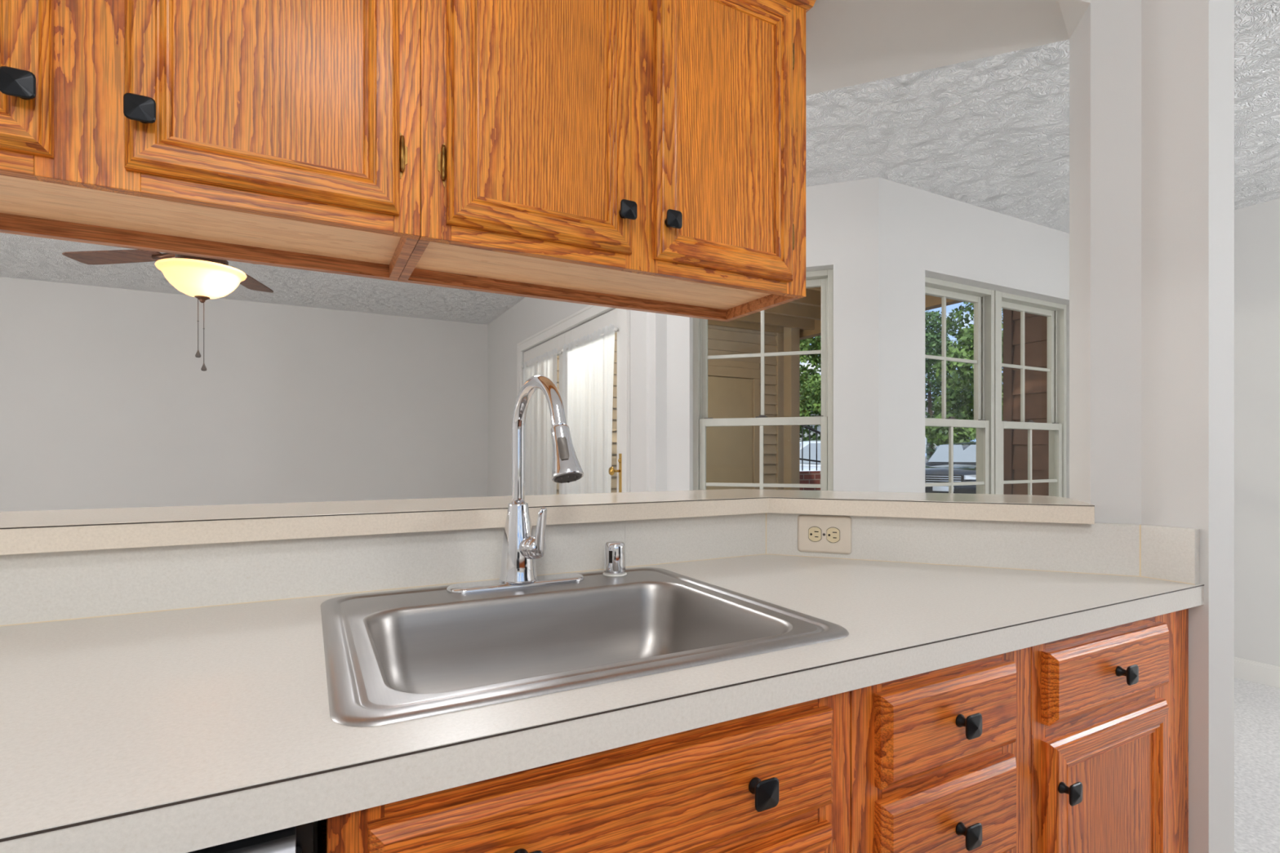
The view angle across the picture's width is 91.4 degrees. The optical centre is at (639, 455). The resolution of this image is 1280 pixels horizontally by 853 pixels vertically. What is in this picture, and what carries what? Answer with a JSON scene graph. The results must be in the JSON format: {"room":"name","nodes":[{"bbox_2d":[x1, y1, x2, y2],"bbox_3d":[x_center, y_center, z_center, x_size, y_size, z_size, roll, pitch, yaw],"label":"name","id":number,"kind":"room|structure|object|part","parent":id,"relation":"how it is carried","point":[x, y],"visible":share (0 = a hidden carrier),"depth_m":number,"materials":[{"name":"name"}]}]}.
{"room":"kitchen","nodes":[
{"label":"kitchen","id":0,"kind":"room"},
{"bbox_2d":[0,276,487,511],"bbox_3d":[-3.776,-0.063,5.099,5.320,2.474,0.150,0,0,-28],"label":"wall","id":1,"kind":"structure","parent":0,"point":[107,401],"depth_m":5.18,"materials":[{"name":"paint"}]},
{"bbox_2d":[313,821,317,852],"bbox_3d":[-0.643,0.656,0.839,3.452,1.036,0.688,0,0,-28],"label":"wall","id":2,"kind":"structure","parent":0,"point":[315,823],"depth_m":1.08,"materials":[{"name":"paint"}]},
{"bbox_2d":[0,488,1094,555],"bbox_3d":[-0.639,0.118,0.890,3.507,0.038,0.827,0,0,-28],"label":"bar ledge","id":3,"kind":"object","parent":2,"relation":"on","point":[36,531],"visible":1,"depth_m":1.19,"materials":[{"name":"beige laminate"}]},
{"bbox_2d":[0,512,1199,625],"bbox_3d":[-0.681,0.189,0.940,3.441,0.102,0.574,0,0,-17],"label":"backsplash","id":4,"kind":"structure","parent":2,"relation":"attached to","point":[38,587],"depth_m":1.18,"materials":[{"name":"beige laminate"}]},
{"bbox_2d":[487,297,666,496],"bbox_3d":[-0.656,-0.063,4.748,0.140,2.474,3.400,0,0,-28],"label":"wall","id":5,"kind":"structure","parent":0,"point":[529,317],"depth_m":4.37,"materials":[{"name":"paint"}]},
{"bbox_2d":[524,333,564,494],"bbox_3d":[-0.730,0.147,4.804,0.042,2.014,0.944,0,0,-28],"label":"door","id":6,"kind":"structure","parent":5,"relation":"in","point":[558,341],"depth_m":4.57,"materials":[{"name":"white paint"}]},
{"bbox_2d":[521,346,562,495],"bbox_3d":[-0.767,0.136,4.768,0.057,1.806,0.880,0,0,-28],"label":"curtain","id":7,"kind":"object","parent":6,"relation":"hanging from","point":[538,424],"visible":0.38,"depth_m":4.70,"materials":[{"name":"white fabric"}]},
{"bbox_3d":[-0.758,-0.726,4.773,0.037,0.025,0.880,0,0,-28],"label":"rod","id":8,"kind":"part","parent":7,"relation":"part of","materials":[{"name":"white paint"}]},
{"bbox_2d":[516,305,630,492],"bbox_3d":[-0.545,0.117,4.365,0.024,2.115,2.050,0,0,-28],"label":"trim","id":9,"kind":"structure","parent":5,"relation":"attached to","point":[588,312],"depth_m":3.50,"materials":[{"name":"white paint"}]},
{"bbox_2d":[564,308,622,492],"bbox_3d":[-0.316,0.147,3.950,0.113,2.014,0.944,0,0,-28],"label":"door","id":10,"kind":"structure","parent":5,"relation":"in","point":[614,317],"depth_m":3.63,"materials":[{"name":"white paint"}]},
{"bbox_2d":[561,324,617,493],"bbox_3d":[-0.340,0.136,3.965,0.057,1.806,0.860,0,0,-28],"label":"curtain","id":11,"kind":"object","parent":10,"relation":"hanging from","point":[588,362],"visible":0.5,"depth_m":3.87,"materials":[{"name":"white fabric"}]},
{"bbox_3d":[-0.331,-0.726,3.970,0.037,0.025,0.860,0,0,-28],"label":"rod","id":12,"kind":"part","parent":11,"relation":"part of","materials":[{"name":"white paint"}]},
{"bbox_3d":[-0.143,0.105,3.581,0.071,0.230,0.052,0,0,-28],"label":"handle","id":13,"kind":"part","parent":10,"relation":"part of","materials":[{"name":"gold metal"}]},
{"bbox_2d":[0,0,1279,324],"bbox_3d":[-0.727,-1.360,2.219,8.200,0.120,8.200,0,0,-28],"label":"ceiling","id":14,"kind":"structure","parent":0,"point":[992,133],"depth_m":2.67,"materials":[{"name":"white paint"}]},
{"bbox_2d":[62,249,273,371],"bbox_3d":[-1.958,-0.842,2.880,1.248,0.914,1.303,0,0,-28],"label":"ceiling fan","id":15,"kind":"object","parent":14,"relation":"hanging from","point":[202,278],"visible":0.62,"depth_m":2.83,"materials":[{"name":"brown metal"}]},
{"bbox_3d":[-2.432,-0.925,2.912,0.472,0.019,0.132,0,0,7],"label":"blade","id":16,"kind":"part","parent":15,"relation":"part of","materials":[{"name":"brown wood"}]},
{"bbox_3d":[-2.166,-0.929,2.877,0.165,0.053,0.027,0,0,7],"label":"blade arm","id":17,"kind":"part","parent":15,"relation":"part of","materials":[{"name":"brown metal"}]},
{"bbox_3d":[-2.014,-0.463,2.848,0.023,0.036,0.023,0,0,-28],"label":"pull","id":18,"kind":"part","parent":15,"relation":"part of","materials":[{"name":"metal"}]},
{"bbox_3d":[-2.014,-0.595,2.848,0.008,0.235,0.008,0,0,-28],"label":"pull chain","id":19,"kind":"part","parent":15,"relation":"part of","materials":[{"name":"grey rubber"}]},
{"bbox_3d":[-2.000,-0.785,2.856,0.344,0.126,0.344,0,0,-28],"label":"lamp shade","id":20,"kind":"part","parent":15,"relation":"part of","materials":[{"name":"beige glass"}]},
{"bbox_3d":[-2.000,-0.870,2.856,0.280,0.055,0.280,0,0,-28],"label":"light plate","id":21,"kind":"part","parent":15,"relation":"part of","materials":[{"name":"brown metal"}]},
{"bbox_3d":[-1.993,-0.403,2.857,0.023,0.036,0.023,0,0,-28],"label":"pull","id":22,"kind":"part","parent":15,"relation":"part of","materials":[{"name":"brown rubber"}]},
{"bbox_3d":[-1.993,-0.565,2.857,0.008,0.295,0.008,0,0,-28],"label":"pull chain","id":23,"kind":"part","parent":15,"relation":"part of","materials":[{"name":"brown metal"}]},
{"bbox_3d":[-2.080,-0.925,3.284,0.132,0.019,0.472,0,0,-11],"label":"blade","id":24,"kind":"part","parent":15,"relation":"part of","materials":[{"name":"brown wood"}]},
{"bbox_2d":[646,177,879,491],"bbox_3d":[0.602,-0.063,3.180,1.140,2.474,0.170,0,0,18],"label":"wall","id":25,"kind":"structure","parent":0,"point":[842,218],"depth_m":2.97,"materials":[{"name":"paint"}]},
{"bbox_2d":[693,269,833,490],"bbox_3d":[0.627,-0.189,3.209,0.705,1.445,0.090,0,0,18],"label":"window","id":26,"kind":"structure","parent":25,"relation":"in","point":[824,279],"depth_m":3.18,"materials":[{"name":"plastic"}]},
{"bbox_3d":[0.621,0.157,3.190,0.645,0.698,0.028,0,0,18],"label":"sash","id":27,"kind":"part","parent":26,"relation":"part of","materials":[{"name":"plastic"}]},
{"bbox_3d":[0.634,-0.518,3.230,0.645,0.729,0.028,0,0,18],"label":"sash","id":28,"kind":"part","parent":26,"relation":"part of","materials":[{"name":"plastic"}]},
{"bbox_2d":[805,0,1090,95],"bbox_3d":[-0.643,-1.115,0.839,3.452,0.370,0.688,0,0,-28],"label":"wall","id":29,"kind":"structure","parent":0,"point":[849,42],"depth_m":1.42,"materials":[{"name":"paint"}]},
{"bbox_2d":[0,0,420,280],"bbox_3d":[-0.724,-0.645,0.861,0.770,0.630,0.323,0,0,-28],"label":"upper cabinet","id":30,"kind":"object","parent":29,"relation":"attached to","point":[278,133],"visible":1,"depth_m":0.84,"materials":[{"name":"brown wood"}]},
{"bbox_3d":[-0.700,-0.417,0.706,0.031,0.031,0.027,0,0,-28],"label":"knob","id":31,"kind":"part","parent":30,"relation":"part of","materials":[{"name":"black metal"}]},
{"bbox_3d":[-0.834,-0.630,0.661,0.318,0.552,0.020,0,0,-28],"label":"door","id":32,"kind":"part","parent":30,"relation":"part of","materials":[{"name":"brown wood"}]},
{"bbox_3d":[-0.604,-0.417,0.757,0.031,0.031,0.027,0,0,-28],"label":"knob","id":33,"kind":"part","parent":30,"relation":"part of","materials":[{"name":"black metal"}]},
{"bbox_3d":[-0.796,-0.645,0.996,0.738,0.630,0.018,0,0,-28],"label":"rail","id":34,"kind":"part","parent":30,"relation":"part of","materials":[{"name":"brown wood"}]},
{"bbox_3d":[-0.735,-0.360,0.882,0.738,0.012,0.240,0,0,-28],"label":"panel","id":35,"kind":"part","parent":30,"relation":"part of","materials":[{"name":"brown wood"}]},
{"bbox_3d":[-0.493,-0.630,0.842,0.318,0.552,0.020,0,0,-28],"label":"door","id":36,"kind":"part","parent":30,"relation":"part of","materials":[{"name":"brown wood"}]},
{"bbox_3d":[-0.495,-0.630,0.846,0.223,0.457,0.008,0,0,-28],"label":"panel","id":37,"kind":"part","parent":30,"relation":"part of","materials":[{"name":"brown wood"}]},
{"bbox_3d":[-0.407,-0.645,1.067,0.016,0.630,0.258,0,0,-28],"label":"panel","id":38,"kind":"part","parent":30,"relation":"part of","materials":[{"name":"brown wood"}]},
{"bbox_2d":[397,0,816,321],"bbox_3d":[-0.036,-0.645,1.227,0.788,0.630,0.323,0,0,-28],"label":"upper cabinet","id":39,"kind":"object","parent":29,"relation":"attached to","point":[649,156],"visible":1,"depth_m":1.12,"materials":[{"name":"brown wood"}]},
{"bbox_3d":[-0.392,-0.645,1.075,0.016,0.630,0.258,0,0,-28],"label":"panel","id":40,"kind":"part","parent":39,"relation":"part of","materials":[{"name":"brown wood"}]},
{"bbox_3d":[-0.153,-0.630,1.023,0.316,0.552,0.020,0,0,-28],"label":"door","id":41,"kind":"part","parent":39,"relation":"part of","materials":[{"name":"brown wood"}]},
{"bbox_3d":[-0.155,-0.630,1.026,0.221,0.457,0.008,0,0,-28],"label":"panel","id":42,"kind":"part","parent":39,"relation":"part of","materials":[{"name":"brown wood"}]},
{"bbox_3d":[-0.118,-0.645,1.356,0.732,0.630,0.018,0,0,-28],"label":"rail","id":43,"kind":"part","parent":39,"relation":"part of","materials":[{"name":"brown wood"}]},
{"bbox_3d":[-0.057,-0.360,1.242,0.732,0.012,0.240,0,0,-28],"label":"panel","id":44,"kind":"part","parent":39,"relation":"part of","materials":[{"name":"brown wood"}]},
{"bbox_3d":[-0.022,-0.417,1.067,0.031,0.031,0.027,0,0,-28],"label":"knob","id":45,"kind":"part","parent":39,"relation":"part of","materials":[{"name":"black metal"}]},
{"bbox_3d":[0.058,-0.417,1.109,0.031,0.031,0.027,0,0,-28],"label":"knob","id":46,"kind":"part","parent":39,"relation":"part of","materials":[{"name":"black metal"}]},
{"bbox_3d":[0.170,-0.630,1.195,0.319,0.552,0.020,0,0,-28],"label":"door","id":47,"kind":"part","parent":39,"relation":"part of","materials":[{"name":"brown wood"}]},
{"bbox_3d":[0.168,-0.630,1.198,0.224,0.457,0.008,0,0,-28],"label":"panel","id":48,"kind":"part","parent":39,"relation":"part of","materials":[{"name":"brown wood"}]},
{"bbox_3d":[0.269,-0.645,1.426,0.016,0.630,0.258,0,0,-28],"label":"panel","id":49,"kind":"part","parent":39,"relation":"part of","materials":[{"name":"brown wood"}]},
{"bbox_3d":[-0.004,-0.943,1.168,0.788,0.034,0.144,0,0,-28],"label":"crown","id":50,"kind":"part","parent":39,"relation":"part of","materials":[{"name":"brown wood"}]},
{"bbox_2d":[879,177,1069,497],"bbox_3d":[1.952,-0.063,3.460,1.984,2.474,0.170,0,0,-28],"label":"wall","id":51,"kind":"structure","parent":0,"point":[922,233],"depth_m":3.06,"materials":[{"name":"paint"}]},
{"bbox_2d":[924,276,994,493],"bbox_3d":[1.641,-0.189,3.335,0.670,1.445,0.090,0,0,-28],"label":"window","id":52,"kind":"structure","parent":51,"relation":"in","point":[983,300],"depth_m":3.44,"materials":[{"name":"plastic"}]},
{"bbox_3d":[1.631,-0.518,3.354,0.610,0.729,0.028,0,0,-28],"label":"sash","id":53,"kind":"part","parent":52,"relation":"part of","materials":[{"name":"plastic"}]},
{"bbox_3d":[1.651,0.157,3.317,0.610,0.698,0.028,0,0,-28],"label":"sash","id":54,"kind":"part","parent":52,"relation":"part of","materials":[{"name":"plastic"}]},
{"bbox_2d":[994,290,999,493],"bbox_3d":[1.956,-0.189,3.500,0.040,1.445,0.100,0,0,-28],"label":"trim","id":55,"kind":"structure","parent":51,"relation":"attached to","point":[997,293],"depth_m":3.45,"materials":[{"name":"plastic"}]},
{"bbox_2d":[1000,292,1066,497],"bbox_3d":[2.268,-0.189,3.668,0.670,1.445,0.090,0,0,-28],"label":"window","id":56,"kind":"structure","parent":51,"relation":"in","point":[1056,313],"depth_m":3.77,"materials":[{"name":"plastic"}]},
{"bbox_3d":[2.258,-0.518,3.688,0.610,0.729,0.028,0,0,-28],"label":"sash","id":57,"kind":"part","parent":56,"relation":"part of","materials":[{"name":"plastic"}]},
{"bbox_3d":[2.278,0.157,3.651,0.610,0.698,0.028,0,0,-28],"label":"sash","id":58,"kind":"part","parent":56,"relation":"part of","materials":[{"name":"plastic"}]},
{"bbox_2d":[1069,0,1234,852],"bbox_3d":[1.013,-0.063,1.295,0.162,2.474,0.280,0,0,-28],"label":"wall column","id":59,"kind":"structure","parent":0,"point":[1152,82],"depth_m":1.22,"materials":[{"name":"paint"}]},
{"bbox_2d":[1234,198,1279,666],"bbox_3d":[3.750,-0.063,2.362,0.160,2.474,3.850,0,0,-28],"label":"wall","id":60,"kind":"structure","parent":0,"point":[1256,227],"depth_m":3.24,"materials":[{"name":"paint"}]},
{"bbox_2d":[1234,657,1279,688],"bbox_3d":[3.719,1.121,2.235,0.014,0.105,3.654,0,0,-28],"label":"baseboard","id":61,"kind":"structure","parent":60,"relation":"attached to","point":[1245,669],"depth_m":3.22,"materials":[{"name":"white paint"}]},
{"bbox_2d":[1234,677,1279,852],"bbox_3d":[-0.727,1.224,2.219,8.200,0.100,8.200,0,0,-28],"label":"floor","id":62,"kind":"structure","parent":0,"point":[1256,705],"depth_m":2.35,"materials":[{"name":"carpet"}]},
{"bbox_3d":[-0.127,1.164,-0.294,3.500,0.020,2.800,0,0,-28],"label":"floor","id":63,"kind":"structure","parent":0,"visible":0},
{"bbox_2d":[186,822,313,852],"bbox_3d":[-0.655,0.718,0.599,0.602,0.873,0.627,0,0,-28],"label":"dishwasher","id":64,"kind":"object","parent":63,"relation":"on","point":[299,838],"visible":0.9,"depth_m":0.47,"materials":[{"name":"black plastic"}]},
{"bbox_3d":[-0.525,0.672,0.352,0.588,0.723,0.024,0,0,-28],"label":"door panel","id":65,"kind":"part","parent":64,"relation":"part of","materials":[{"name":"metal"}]},
{"bbox_2d":[295,822,313,852],"bbox_3d":[-0.666,0.718,0.620,0.602,0.873,0.581,0,0,-28],"label":"tub","id":66,"kind":"object","parent":64,"relation":"in","point":[304,833],"depth_m":0.50,"materials":[{"name":"black plastic"}]},
{"bbox_2d":[317,691,849,852],"bbox_3d":[-0.112,0.717,0.853,0.575,0.874,0.589,0,0,-28],"label":"base cabinet","id":67,"kind":"object","parent":63,"relation":"on","point":[777,780],"visible":0.8,"depth_m":0.63,"materials":[{"name":"red wood"}]},
{"bbox_3d":[-0.100,0.356,0.540,0.031,0.031,0.027,0,0,-28],"label":"knob","id":68,"kind":"part","parent":67,"relation":"part of","materials":[{"name":"black metal"}]},
{"bbox_2d":[0,512,1204,852],"bbox_3d":[-0.599,0.208,0.673,3.375,0.140,0.683,0,0,-28],"label":"countertop","id":69,"kind":"structure","parent":67,"relation":"on","point":[173,699],"depth_m":0.79,"materials":[{"name":"beige laminate"}]},
{"bbox_2d":[320,567,848,726],"bbox_3d":[-0.116,0.322,0.937,0.639,0.175,0.567,0,0,-28],"label":"sink","id":70,"kind":"object","parent":69,"relation":"in","point":[398,655],"visible":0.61,"depth_m":1.00,"materials":[{"name":"metal"}]},
{"bbox_2d":[446,374,584,594],"bbox_3d":[-0.179,0.049,1.061,0.255,0.374,0.252,0,0,-28],"label":"faucet","id":71,"kind":"object","parent":70,"relation":"on","point":[521,549],"visible":1,"depth_m":1.11,"materials":[{"name":"silver metal"}]},
{"bbox_3d":[-0.175,-0.024,1.073,0.024,0.228,0.191,0,0,-34],"label":"spout","id":72,"kind":"part","parent":71,"relation":"part of","materials":[{"name":"silver metal"}]},
{"bbox_3d":[-0.177,0.136,1.114,0.024,0.088,0.020,0,0,-45],"label":"handle lever","id":73,"kind":"part","parent":71,"relation":"part of","materials":[{"name":"silver metal"}]},
{"bbox_3d":[-0.095,0.321,0.899,0.536,0.167,0.391,0,0,-28],"label":"bowl","id":74,"kind":"part","parent":70,"relation":"part of","materials":[{"name":"metal"}]},
{"bbox_2d":[603,541,626,577],"bbox_3d":[-0.050,0.204,1.240,0.047,0.066,0.047,0,0,-28],"label":"air gap","id":75,"kind":"object","parent":70,"relation":"on","point":[614,551],"visible":1,"depth_m":1.22,"materials":[{"name":"silver metal"}]},
{"bbox_2d":[797,515,851,554],"bbox_3d":[0.431,0.185,1.462,0.122,0.087,0.008,0,0,22],"label":"wall outlet","id":76,"kind":"object","parent":69,"relation":"attached to","point":[815,533],"visible":1,"depth_m":1.46,"materials":[{"name":"beige plastic"}]},
{"bbox_2d":[808,526,821,542],"bbox_3d":[0.411,0.185,1.468,0.030,0.036,0.003,0,0,22],"label":"receptacle","id":77,"kind":"object","parent":76,"relation":"attached to","point":[814,532],"depth_m":1.47,"materials":[{"name":"beige plastic"}]},
{"bbox_2d":[826,527,839,542],"bbox_3d":[0.449,0.185,1.452,0.030,0.036,0.003,0,0,22],"label":"receptacle","id":78,"kind":"object","parent":76,"relation":"attached to","point":[833,534],"depth_m":1.45,"materials":[{"name":"beige plastic"}]},
{"bbox_3d":[0.130,0.356,0.663,0.031,0.031,0.027,0,0,-28],"label":"knob","id":79,"kind":"part","parent":67,"relation":"part of","materials":[{"name":"black metal"}]},
{"bbox_3d":[0.119,0.731,0.683,0.247,0.587,0.020,0,0,-28],"label":"door","id":80,"kind":"part","parent":67,"relation":"part of","materials":[{"name":"red wood"}]},
{"bbox_2d":[849,646,1031,852],"bbox_3d":[0.333,0.717,1.032,0.375,0.874,0.489,0,0,-28],"label":"base cabinet","id":81,"kind":"object","parent":63,"relation":"on","point":[940,759],"visible":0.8,"depth_m":0.82,"materials":[{"name":"red wood"}]},
{"bbox_3d":[0.422,0.503,0.845,0.277,0.134,0.020,0,0,-28],"label":"drawer","id":82,"kind":"part","parent":81,"relation":"part of","materials":[{"name":"red wood"}]},
{"bbox_3d":[0.422,0.358,0.845,0.277,0.117,0.020,0,0,-28],"label":"drawer","id":83,"kind":"part","parent":81,"relation":"part of","materials":[{"name":"red wood"}]},
{"bbox_3d":[0.434,0.499,0.824,0.031,0.031,0.027,0,0,-28],"label":"knob","id":84,"kind":"part","parent":81,"relation":"part of","materials":[{"name":"black metal"}]},
{"bbox_3d":[0.434,0.354,0.824,0.031,0.031,0.027,0,0,-28],"label":"knob","id":85,"kind":"part","parent":81,"relation":"part of","materials":[{"name":"black metal"}]},
{"bbox_2d":[1031,608,1188,852],"bbox_3d":[0.758,0.717,1.173,0.504,0.874,0.339,0,0,-28],"label":"base cabinet","id":86,"kind":"object","parent":63,"relation":"on","point":[1109,706],"visible":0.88,"depth_m":1.03,"materials":[{"name":"red wood"}]},
{"bbox_3d":[0.646,0.504,0.937,0.031,0.031,0.027,0,0,-28],"label":"knob","id":87,"kind":"part","parent":86,"relation":"part of","materials":[{"name":"black metal"}]},
{"bbox_3d":[0.781,0.355,1.035,0.365,0.111,0.020,0,0,-28],"label":"drawer","id":88,"kind":"part","parent":86,"relation":"part of","materials":[{"name":"red wood"}]},
{"bbox_3d":[0.781,0.731,1.035,0.365,0.587,0.020,0,0,-28],"label":"door","id":89,"kind":"part","parent":86,"relation":"part of","materials":[{"name":"red wood"}]},
{"bbox_3d":[0.779,0.731,1.038,0.270,0.492,0.008,0,0,-28],"label":"panel","id":90,"kind":"part","parent":86,"relation":"part of","materials":[{"name":"red wood"}]},
{"bbox_3d":[0.791,0.354,1.014,0.031,0.031,0.027,0,0,-28],"label":"knob","id":91,"kind":"part","parent":86,"relation":"part of","materials":[{"name":"black metal"}]},
{"bbox_3d":[1.174,1.284,4.843,3.180,0.060,2.950,0,0,-28],"label":"floor","id":92,"kind":"structure","parent":0,"visible":0},
{"bbox_2d":[783,326,799,489],"bbox_3d":[1.589,-0.131,6.553,0.120,2.769,0.120,0,0,-28],"label":"porch post","id":93,"kind":"object","parent":92,"relation":"on","point":[791,335],"visible":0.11,"depth_m":6.51,"materials":[{"name":"beige wood"}]},
{"bbox_2d":[707,287,963,340],"bbox_3d":[1.218,-1.405,4.855,3.250,0.310,2.950,0,0,-28],"label":"porch ceiling","id":94,"kind":"structure","parent":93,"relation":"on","point":[804,313],"depth_m":6.08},
{"label":"outside","id":95,"kind":"structure","parent":0,"visible":0},
{"bbox_3d":[17.858,1.414,32.147,58.280,0.200,80.000,0,0,-28],"label":"ground","id":96,"kind":"structure","parent":95,"visible":0},
{"bbox_2d":[556,324,783,494],"bbox_3d":[-0.015,-0.096,6.652,2.780,2.820,1.440,0,0,-28],"label":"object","id":97,"kind":"object","parent":96,"relation":"on","point":[734,384],"visible":0.24,"depth_m":6.45,"materials":[{"name":"beige wood"}]},
{"bbox_3d":[0.807,0.230,6.353,0.820,2.049,0.038,0,0,-28],"label":"door","id":98,"kind":"part","parent":97,"relation":"part of","materials":[{"name":"beige wood"}]},
{"bbox_3d":[0.952,-0.096,6.421,1.290,2.820,0.074,0,0,-28],"label":"trim","id":99,"kind":"part","parent":97,"relation":"part of","materials":[{"name":"beige wood"}]},
{"bbox_2d":[800,471,820,490],"bbox_3d":[2.661,0.647,8.788,2.250,1.334,0.300,0,0,-28],"label":"brick wall","id":100,"kind":"structure","parent":96,"relation":"on","point":[806,477],"depth_m":8.48,"materials":[{"name":"red brick"}]},
{"bbox_2d":[800,425,820,471],"bbox_3d":[2.709,-0.163,8.814,1.751,0.749,0.036,0,0,-28],"label":"stair railing","id":101,"kind":"object","parent":100,"relation":"on","point":[802,459],"visible":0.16,"depth_m":8.61,"materials":[{"name":"black metal"}]},
{"bbox_3d":[2.709,0.110,8.814,1.742,0.204,0.024,0,0,-28],"label":"rail","id":102,"kind":"part","parent":101,"relation":"part of","materials":[{"name":"black metal"}]},
{"bbox_3d":[2.709,-0.235,8.814,1.751,0.604,0.036,0,0,-28],"label":"handrail","id":103,"kind":"part","parent":101,"relation":"part of","materials":[{"name":"black metal"}]},
{"bbox_2d":[800,440,820,471],"bbox_3d":[4.099,0.468,14.925,1.880,1.688,4.650,0,0,42],"label":"parked car","id":104,"kind":"object","parent":96,"relation":"on","point":[812,442],"visible":0.02,"depth_m":14.11,"materials":[{"name":"white paint"}]},
{"bbox_2d":[800,335,821,440],"bbox_3d":[7.597,-2.149,26.149,5.240,6.933,4.787,0,0,-28],"label":"leafy tree","id":105,"kind":"object","parent":96,"relation":"on","point":[810,384],"visible":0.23,"depth_m":25.03,"materials":[{"name":"green plant"}]},
{"bbox_2d":[800,399,942,448],"bbox_3d":[15.204,-1.866,44.893,12.000,6.360,8.200,0,0,-28],"label":"house","id":106,"kind":"structure","parent":96,"relation":"on","point":[926,408],"depth_m":40.85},
{"bbox_2d":[924,435,930,463],"bbox_3d":[11.213,0.173,26.685,1.960,2.278,5.310,0,0,27],"label":"van","id":107,"kind":"object","parent":96,"relation":"on","point":[927,446],"visible":0.02,"depth_m":25.49,"materials":[{"name":"white paint"}]},
{"bbox_2d":[924,310,973,455],"bbox_3d":[14.431,-2.928,31.449,7.310,8.490,5.919,0,0,-28],"label":"leafy tree","id":108,"kind":"object","parent":96,"relation":"on","point":[932,339],"visible":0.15,"depth_m":29.84,"materials":[{"name":"green plant"}]},
{"bbox_2d":[924,441,976,493],"bbox_3d":[8.952,0.468,16.982,1.880,1.688,4.650,0,0,42],"label":"parked car","id":109,"kind":"object","parent":96,"relation":"on","point":[936,468],"visible":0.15,"depth_m":15.64,"materials":[{"name":"black paint"}]},
{"bbox_2d":[924,474,976,493],"bbox_3d":[7.423,0.694,15.284,1.500,0.440,0.080,0,0,42],"label":"grille","id":110,"kind":"object","parent":109,"relation":"attached to","point":[929,478],"depth_m":15.18,"materials":[{"name":"black metal"}]},
{"bbox_2d":[924,302,1003,445],"bbox_3d":[11.585,-3.929,21.387,4.957,10.491,4.079,0,0,-28],"label":"leafy tree","id":111,"kind":"object","parent":96,"relation":"on","point":[964,349],"visible":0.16,"depth_m":20.85,"materials":[{"name":"green plant"}]},
{"bbox_2d":[1003,308,1048,495],"bbox_3d":[5.476,-0.566,3.535,3.010,3.760,5.100,0,0,-28],"label":"neighbouring wing","id":112,"kind":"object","parent":96,"relation":"on","point":[1015,441],"visible":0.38,"depth_m":4.95}
]}

